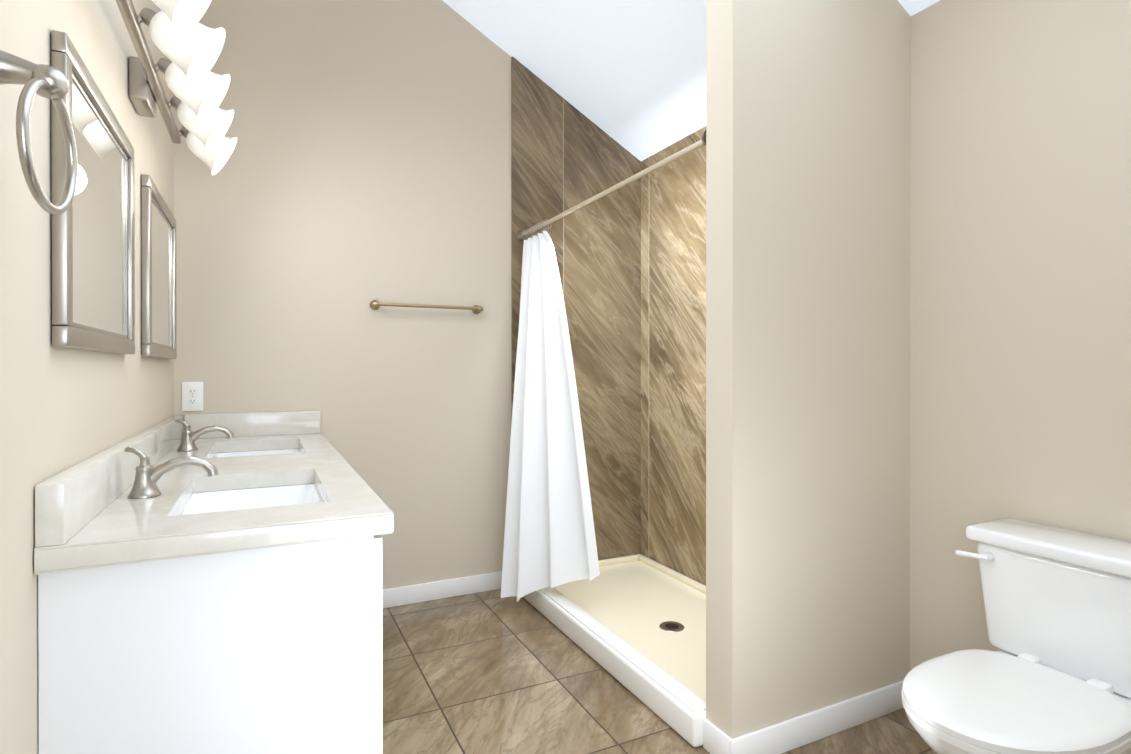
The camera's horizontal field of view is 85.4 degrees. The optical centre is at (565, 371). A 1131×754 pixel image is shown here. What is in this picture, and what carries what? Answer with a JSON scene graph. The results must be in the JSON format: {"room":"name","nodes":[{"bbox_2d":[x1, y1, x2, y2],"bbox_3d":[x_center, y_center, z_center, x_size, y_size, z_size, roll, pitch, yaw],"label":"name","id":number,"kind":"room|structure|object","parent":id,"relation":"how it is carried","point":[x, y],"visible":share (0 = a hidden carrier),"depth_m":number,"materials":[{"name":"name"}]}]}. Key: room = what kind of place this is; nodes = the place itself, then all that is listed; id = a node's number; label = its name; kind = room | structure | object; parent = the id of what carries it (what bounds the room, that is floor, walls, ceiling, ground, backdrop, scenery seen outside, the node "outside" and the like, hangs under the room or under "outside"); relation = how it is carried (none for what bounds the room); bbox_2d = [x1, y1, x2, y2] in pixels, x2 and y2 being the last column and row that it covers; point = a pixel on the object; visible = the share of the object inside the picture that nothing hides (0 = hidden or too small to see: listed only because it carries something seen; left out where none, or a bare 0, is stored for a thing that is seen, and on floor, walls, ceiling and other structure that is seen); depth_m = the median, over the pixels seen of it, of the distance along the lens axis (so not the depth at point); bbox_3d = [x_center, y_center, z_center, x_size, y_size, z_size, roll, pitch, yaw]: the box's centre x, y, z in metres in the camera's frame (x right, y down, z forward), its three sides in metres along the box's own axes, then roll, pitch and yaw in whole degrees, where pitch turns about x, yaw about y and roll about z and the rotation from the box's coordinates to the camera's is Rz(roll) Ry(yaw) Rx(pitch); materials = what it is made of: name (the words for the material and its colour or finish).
{"room":"bathroom","nodes":[
{"label":"bathroom","id":0,"kind":"room"},
{"bbox_2d":[0,0,173,753],"bbox_3d":[-0.898,-0.820,0.920,0.100,4.000,4.000,0,0,-26],"label":"wall","id":1,"kind":"structure","parent":0,"point":[62,409],"depth_m":1.06,"materials":[{"name":"beige paint"}]},
{"bbox_2d":[0,50,76,214],"bbox_3d":[-0.734,-0.324,0.824,0.104,0.216,0.177,0,0,-26],"label":"towel ring","id":2,"kind":"object","parent":1,"relation":"attached to","point":[48,82],"visible":1,"depth_m":0.82,"materials":[{"name":"silver metal"}]},
{"bbox_2d":[51,30,134,353],"bbox_3d":[-1.069,-0.334,1.412,0.024,0.575,0.660,0,0,-26],"label":"mirror","id":3,"kind":"object","parent":1,"relation":"attached to","point":[93,259],"visible":0.98,"depth_m":1.32,"materials":[{"name":"silver metal"}]},
{"bbox_2d":[35,415,185,546],"bbox_3d":[-1.272,0.241,1.847,0.040,0.105,1.808,0,0,-26],"label":"backsplash","id":4,"kind":"structure","parent":1,"relation":"attached to","point":[68,500],"depth_m":1.23,"materials":[{"name":"white stone"}]},
{"bbox_2d":[141,174,176,358],"bbox_3d":[-1.473,-0.337,2.232,0.024,0.575,0.660,0,0,-26],"label":"mirror","id":5,"kind":"object","parent":1,"relation":"attached to","point":[158,286],"visible":1,"depth_m":2.14,"materials":[{"name":"silver metal"}]},
{"bbox_2d":[116,0,236,174],"bbox_3d":[-1.104,-0.812,1.748,0.260,0.181,1.235,0,0,-26],"label":"sconce","id":6,"kind":"object","parent":1,"relation":"attached to","point":[187,44],"visible":1,"depth_m":1.72,"materials":[{"name":"white glass"}]},
{"bbox_2d":[173,0,511,588],"bbox_3d":[-0.639,-0.827,3.222,2.400,4.000,0.100,0,0,-26],"label":"wall","id":7,"kind":"structure","parent":0,"point":[366,163],"depth_m":3.01,"materials":[{"name":"beige paint"}]},
{"bbox_2d":[182,382,202,410],"bbox_3d":[-1.628,0.110,2.675,0.080,0.128,0.009,0,0,-26],"label":"electrical outlet plate","id":8,"kind":"object","parent":7,"relation":"attached to","point":[192,396],"visible":1,"depth_m":2.67,"materials":[{"name":"white plastic"}]},
{"bbox_2d":[186,411,320,438],"bbox_3d":[-1.401,0.239,2.770,0.546,0.105,0.040,0,0,-26],"label":"backsplash","id":9,"kind":"structure","parent":7,"relation":"attached to","point":[287,422],"depth_m":2.76,"materials":[{"name":"white stone"}]},
{"bbox_2d":[370,300,482,313],"bbox_3d":[-0.690,-0.327,3.101,0.568,0.048,0.072,0,0,-26],"label":"bar","id":10,"kind":"object","parent":7,"relation":"attached to","point":[376,305],"visible":1,"depth_m":3.06,"materials":[{"name":"silver metal"}]},
{"bbox_2d":[383,571,501,607],"bbox_3d":[-0.748,1.127,3.111,0.983,0.092,0.013,0,0,-26],"label":"baseboard","id":11,"kind":"structure","parent":7,"relation":"attached to","point":[398,596],"depth_m":3.16,"materials":[{"name":"white wood"}]},
{"bbox_2d":[511,56,640,559],"bbox_3d":[0.085,-0.270,3.519,0.840,2.884,0.012,0,0,-26],"label":"tiled wall","id":12,"kind":"structure","parent":7,"relation":"attached to","point":[566,155],"depth_m":3.55,"materials":[{"name":"brown tile"}]},
{"bbox_2d":[517,130,705,240],"bbox_3d":[0.113,-0.740,2.646,0.064,0.064,1.574,0,0,-26],"label":"shower curtain rod","id":13,"kind":"object","parent":12,"relation":"attached to","point":[673,157],"visible":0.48,"depth_m":2.38,"materials":[{"name":"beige metal"}]},
{"bbox_2d":[501,219,599,601],"bbox_3d":[-0.135,0.180,3.017,0.328,1.881,0.660,0,0,-26],"label":"shower curtain","id":14,"kind":"object","parent":13,"relation":"hanging from","point":[549,537],"visible":0.96,"depth_m":2.96,"materials":[{"name":"white fabric"}]},
{"bbox_2d":[383,589,936,753],"bbox_3d":[0.223,1.228,1.479,2.600,0.100,4.000,0,0,-26],"label":"floor","id":15,"kind":"structure","parent":0,"point":[490,672],"depth_m":2.21,"materials":[{"name":"tile"}]},
{"bbox_2d":[38,515,394,753],"bbox_3d":[-1.026,0.758,1.981,0.600,0.837,1.788,0,0,-26],"label":"bathroom vanity","id":16,"kind":"object","parent":15,"relation":"on","point":[234,605],"depth_m":1.17,"materials":[{"name":"white wood"}]},
{"bbox_2d":[34,431,393,574],"bbox_3d":[-1.027,0.316,1.969,0.588,0.045,1.808,0,0,-26],"label":"countertop","id":17,"kind":"structure","parent":16,"relation":"on","point":[130,532],"depth_m":1.26,"materials":[{"name":"white stone"}]},
{"bbox_2d":[125,447,218,498],"bbox_3d":[-0.945,0.236,1.474,0.193,0.116,0.066,0,0,-26],"label":"faucet","id":18,"kind":"object","parent":17,"relation":"on","point":[148,476],"visible":1,"depth_m":1.45,"materials":[{"name":"silver metal"}]},
{"bbox_2d":[175,419,233,450],"bbox_3d":[-1.350,0.234,2.295,0.193,0.116,0.066,0,0,-26],"label":"faucet","id":19,"kind":"object","parent":17,"relation":"on","point":[189,439],"visible":1,"depth_m":2.27,"materials":[{"name":"silver metal"}]},
{"bbox_2d":[178,479,321,514],"bbox_3d":[-0.787,0.409,1.553,0.338,0.162,0.544,0,0,-26],"label":"sink","id":20,"kind":"object","parent":17,"relation":"in","point":[219,496],"depth_m":1.77,"materials":[{"name":"white ceramic"}]},
{"bbox_2d":[214,443,297,454],"bbox_3d":[-1.192,0.406,2.374,0.338,0.162,0.544,0,0,-26],"label":"sink","id":21,"kind":"object","parent":17,"relation":"in","point":[289,446],"depth_m":2.60,"materials":[{"name":"white ceramic"}]},
{"bbox_2d":[523,554,705,746],"bbox_3d":[0.426,1.118,2.798,0.841,0.112,1.585,0,0,-26],"label":"shower pan","id":22,"kind":"object","parent":15,"relation":"on","point":[635,624],"visible":0.65,"depth_m":2.67,"materials":[{"name":"beige plastic"}]},
{"bbox_2d":[901,518,1130,753],"bbox_3d":[1.131,0.812,1.488,0.731,0.732,0.524,0,0,-26],"label":"toilet","id":23,"kind":"object","parent":15,"relation":"on","point":[1052,675],"visible":1,"depth_m":1.50,"materials":[{"name":"white ceramic"}]},
{"bbox_2d":[442,0,939,160],"bbox_3d":[0.223,-1.950,1.470,2.600,1.504,4.000,0,0,-26],"label":"ceiling","id":24,"kind":"structure","parent":0,"point":[629,76],"depth_m":3.04,"materials":[{"name":"white paint"}]},
{"bbox_2d":[706,0,910,738],"bbox_3d":[0.830,-0.262,2.042,0.810,2.877,0.120,0,0,-26],"label":"wall","id":25,"kind":"structure","parent":0,"point":[808,140],"depth_m":1.94,"materials":[{"name":"beige paint"}]},
{"bbox_2d":[719,680,903,753],"bbox_3d":[0.841,1.131,1.977,0.794,0.092,0.021,0,0,-26],"label":"baseboard","id":26,"kind":"structure","parent":25,"relation":"attached to","point":[797,732],"depth_m":1.95,"materials":[{"name":"white wood"}]},
{"bbox_2d":[910,0,1130,670],"bbox_3d":[1.344,-0.824,2.026,0.100,4.000,4.000,0,0,-26],"label":"wall","id":27,"kind":"structure","parent":0,"point":[1020,294],"depth_m":1.87,"materials":[{"name":"beige paint"}]},
{"bbox_2d":[641,126,705,584],"bbox_3d":[0.810,-0.044,2.985,0.012,2.435,1.588,0,0,-26],"label":"tiled wall","id":28,"kind":"structure","parent":27,"relation":"attached to","point":[673,365],"depth_m":3.39,"materials":[{"name":"brown tile"}]}
]}

